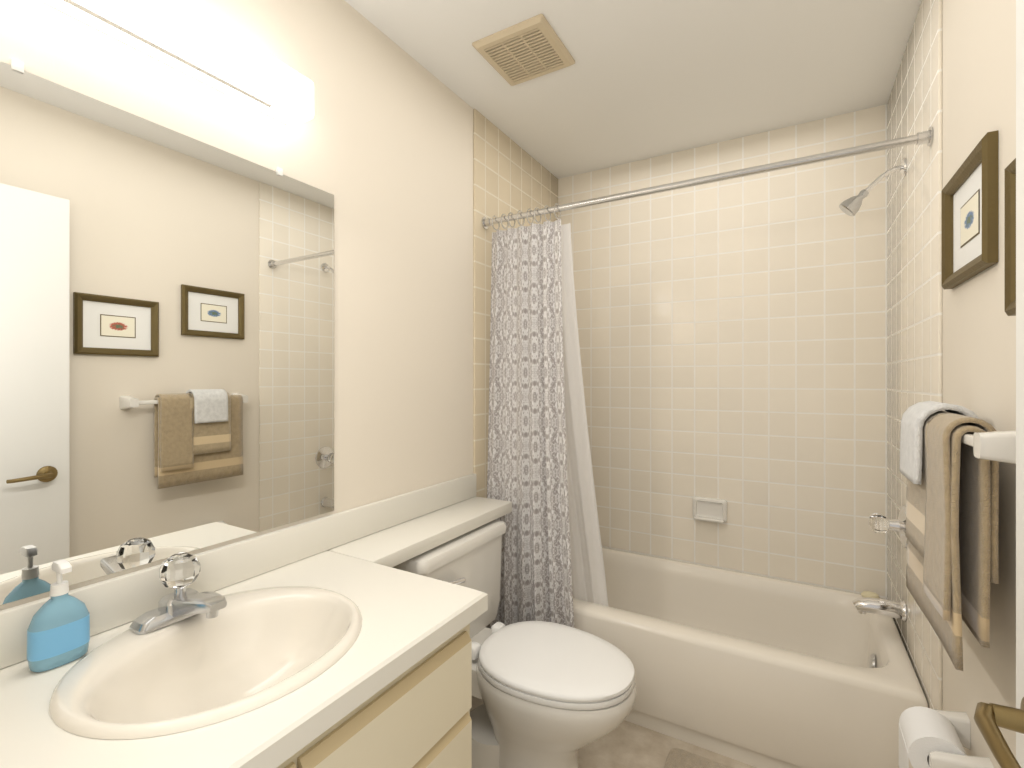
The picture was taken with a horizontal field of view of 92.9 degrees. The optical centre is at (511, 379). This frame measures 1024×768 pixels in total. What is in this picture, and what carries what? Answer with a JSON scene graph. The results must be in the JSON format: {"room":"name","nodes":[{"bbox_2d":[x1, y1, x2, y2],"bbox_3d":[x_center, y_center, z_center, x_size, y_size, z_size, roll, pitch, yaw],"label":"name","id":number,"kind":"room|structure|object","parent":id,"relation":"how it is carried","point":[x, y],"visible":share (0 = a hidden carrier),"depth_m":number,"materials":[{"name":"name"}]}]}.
{"room":"bathroom","nodes":[
{"label":"bathroom","id":0,"kind":"room"},
{"bbox_2d":[0,0,472,610],"bbox_3d":[-0.438,0.070,1.742,0.150,2.440,2.810,0,0,30],"label":"wall","id":1,"kind":"structure","parent":0,"point":[380,144],"depth_m":1.54,"materials":[{"name":"beige paint"}]},
{"bbox_2d":[0,58,333,604],"bbox_3d":[-0.765,-0.086,1.021,0.009,0.943,0.955,0,0,30],"label":"mirror","id":2,"kind":"object","parent":1,"relation":"attached to","point":[166,342],"visible":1,"depth_m":1.02,"materials":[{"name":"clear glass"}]},
{"bbox_2d":[39,0,313,125],"bbox_3d":[-0.757,-0.723,0.941,0.104,0.104,0.805,0,0,30],"label":"sconce","id":3,"kind":"object","parent":1,"relation":"attached to","point":[183,37],"visible":1,"depth_m":1.04,"materials":[{"name":"white plastic"}]},
{"bbox_2d":[473,109,557,497],"bbox_3d":[0.050,0.070,2.424,0.009,2.440,0.840,0,0,30],"label":"tile","id":4,"kind":"structure","parent":1,"relation":"attached to","point":[510,175],"depth_m":2.14,"materials":[{"name":"beige tile"}]},
{"bbox_2d":[481,126,932,228],"bbox_3d":[0.530,-0.685,1.745,1.501,0.052,0.052,0,0,30],"label":"curtain rod","id":5,"kind":"object","parent":4,"relation":"attached to","point":[923,137],"visible":0.96,"depth_m":1.61,"materials":[{"name":"silver metal"}]},
{"bbox_2d":[486,203,574,628],"bbox_3d":[0.078,0.232,1.988,0.435,1.877,0.100,0,0,30],"label":"shower curtain","id":6,"kind":"object","parent":5,"relation":"hanging from","point":[527,467],"visible":0.85,"depth_m":1.99,"materials":[{"name":"fabric"}]},
{"bbox_2d":[561,223,607,605],"bbox_3d":[0.176,0.177,2.062,0.470,1.625,0.116,0,0,30],"label":"curtain liner","id":7,"kind":"object","parent":5,"relation":"hanging from","point":[588,575],"visible":0.31,"depth_m":2.01,"materials":[{"name":"white"}]},
{"bbox_2d":[470,696,755,767],"bbox_3d":[0.283,1.315,1.322,1.820,0.050,2.810,0,0,30],"label":"floor","id":8,"kind":"structure","parent":0,"point":[625,744],"depth_m":1.69,"materials":[{"name":"tile"}]},
{"bbox_2d":[277,623,471,767],"bbox_3d":[-0.543,0.910,0.861,0.532,0.760,0.918,0,0,30],"label":"bathroom vanity","id":9,"kind":"object","parent":8,"relation":"on","point":[294,757],"depth_m":0.94,"materials":[{"name":"beige paint"}]},
{"bbox_2d":[0,473,511,767],"bbox_3d":[-0.348,0.464,1.185,0.564,0.137,1.694,0,0,30],"label":"countertop","id":10,"kind":"structure","parent":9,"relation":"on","point":[355,556],"depth_m":0.96,"materials":[{"name":"beige laminate"}]},
{"bbox_2d":[27,559,89,672],"bbox_3d":[-0.783,0.402,0.844,0.056,0.174,0.081,0,0,30],"label":"soap bottle","id":11,"kind":"object","parent":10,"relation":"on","point":[58,632],"visible":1,"depth_m":0.83,"materials":[{"name":"blue plastic"}]},
{"bbox_2d":[130,552,226,634],"bbox_3d":[-0.628,0.416,0.962,0.173,0.123,0.160,0,0,30],"label":"faucet","id":12,"kind":"object","parent":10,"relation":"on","point":[179,573],"visible":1,"depth_m":0.95,"materials":[{"name":"silver metal"}]},
{"bbox_2d":[49,586,361,739],"bbox_3d":[-0.523,0.553,0.900,0.450,0.150,0.487,0,0,30],"label":"sink","id":13,"kind":"object","parent":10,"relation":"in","point":[242,652],"visible":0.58,"depth_m":0.92,"materials":[{"name":"beige ceramic"}]},
{"bbox_2d":[392,520,636,767],"bbox_3d":[0.011,0.917,1.578,0.778,0.746,0.504,0,0,30],"label":"toilet","id":14,"kind":"object","parent":8,"relation":"on","point":[553,695],"visible":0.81,"depth_m":1.46,"materials":[{"name":"white ceramic"}]},
{"bbox_2d":[664,748,731,767],"bbox_3d":[0.688,1.282,1.381,0.550,0.015,0.430,0,0,30],"label":"bath rug","id":15,"kind":"object","parent":8,"relation":"on","point":[678,758],"visible":1,"depth_m":1.62,"materials":[{"name":"beige fabric"}]},
{"bbox_2d":[573,547,927,767],"bbox_3d":[0.726,1.097,2.082,1.498,0.385,0.748,0,0,30],"label":"bathtub","id":16,"kind":"object","parent":8,"relation":"on","point":[757,671],"visible":0.73,"depth_m":1.72,"materials":[{"name":"beige ceramic"}]},
{"bbox_2d":[861,591,879,597],"bbox_3d":[1.488,0.893,2.021,0.064,0.023,0.046,0,0,30],"label":"soap","id":17,"kind":"object","parent":16,"relation":"on","point":[866,594],"visible":0.85,"depth_m":2.01,"materials":[{"name":"beige"}]},
{"bbox_2d":[345,0,921,178],"bbox_3d":[0.283,-1.175,1.322,1.820,0.050,2.810,0,0,30],"label":"ceiling","id":18,"kind":"structure","parent":0,"point":[638,80],"depth_m":1.78,"materials":[{"name":"white paint"}]},
{"bbox_2d":[472,14,574,85],"bbox_3d":[0.046,-1.141,1.709,0.270,0.016,0.270,0,0,30],"label":"ceiling vent","id":19,"kind":"object","parent":18,"relation":"in","point":[526,50],"visible":1,"depth_m":1.68,"materials":[{"name":"beige plastic"}]},
{"bbox_2d":[558,104,886,598],"bbox_3d":[0.952,0.070,2.471,1.520,2.440,0.150,0,0,30],"label":"wall","id":20,"kind":"structure","parent":0,"point":[732,333],"depth_m":2.30,"materials":[{"name":"tile"}]},
{"bbox_2d":[693,496,726,522],"bbox_3d":[0.955,0.630,2.357,0.156,0.108,0.045,0,0,30],"label":"soap dish","id":21,"kind":"object","parent":20,"relation":"attached to","point":[710,509],"visible":1,"depth_m":2.36,"materials":[{"name":"white ceramic"}]},
{"bbox_2d":[942,0,1015,767],"bbox_3d":[1.005,0.070,0.902,0.150,2.440,2.810,0,0,30],"label":"wall","id":22,"kind":"structure","parent":0,"point":[978,104],"depth_m":1.00,"materials":[{"name":"beige paint"}]},
{"bbox_2d":[887,0,941,709],"bbox_3d":[1.356,0.070,1.663,0.009,2.440,0.840,0,0,30],"label":"tile","id":23,"kind":"structure","parent":22,"relation":"attached to","point":[914,319],"depth_m":1.56,"materials":[{"name":"beige tile"}]},
{"bbox_2d":[839,158,906,215],"bbox_3d":[1.284,-0.683,1.740,0.191,0.174,0.066,0,0,30],"label":"shower","id":24,"kind":"object","parent":23,"relation":"attached to","point":[850,206],"visible":1,"depth_m":1.74,"materials":[{"name":"silver metal"}]},
{"bbox_2d":[852,597,906,621],"bbox_3d":[1.302,0.805,1.730,0.150,0.068,0.068,0,0,30],"label":"tub spout","id":25,"kind":"object","parent":23,"relation":"attached to","point":[891,608],"visible":1,"depth_m":1.71,"materials":[{"name":"silver metal"}]},
{"bbox_2d":[868,505,906,547],"bbox_3d":[1.323,0.510,1.718,0.103,0.144,0.144,0,0,30],"label":"shower valve","id":26,"kind":"object","parent":23,"relation":"attached to","point":[879,523],"visible":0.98,"depth_m":1.70,"materials":[{"name":"silver metal"}]},
{"bbox_2d":[899,706,993,767],"bbox_3d":[0.942,0.834,1.071,0.128,0.152,0.196,0,0,30],"label":"paper holder","id":27,"kind":"object","parent":22,"relation":"attached to","point":[931,738],"visible":1,"depth_m":1.05,"materials":[{"name":"white paper"}]},
{"bbox_2d":[899,401,1015,670],"bbox_3d":[0.896,0.282,0.991,0.127,0.467,0.563,0,0,30],"label":"towel rail","id":28,"kind":"object","parent":22,"relation":"attached to","point":[952,456],"visible":1,"depth_m":0.90,"materials":[{"name":"beige fabric"}]},
{"bbox_2d":[941,130,997,288],"bbox_3d":[1.011,-0.355,1.084,0.022,0.255,0.320,0,0,30],"label":"picture frame","id":29,"kind":"object","parent":22,"relation":"attached to","point":[969,220],"visible":1,"depth_m":1.06,"materials":[{"name":"brown wood"}]},
{"bbox_2d":[1005,158,1015,315],"bbox_3d":[0.797,-0.245,0.716,0.022,0.265,0.320,0,0,30],"label":"picture frame","id":30,"kind":"object","parent":22,"relation":"attached to","point":[1010,239],"visible":0.53,"depth_m":0.84,"materials":[{"name":"brown wood"}]},
{"bbox_3d":[-0.393,0.070,0.159,1.520,2.440,0.120,0,0,30],"label":"wall","id":31,"kind":"structure","parent":0,"visible":0},
{"bbox_2d":[974,0,1023,767],"bbox_3d":[0.401,0.272,0.245,0.105,2.024,0.800,0,0,30],"label":"door","id":32,"kind":"structure","parent":31,"relation":"in","point":[990,719],"depth_m":0.57,"materials":[{"name":"white paint"}]}
]}

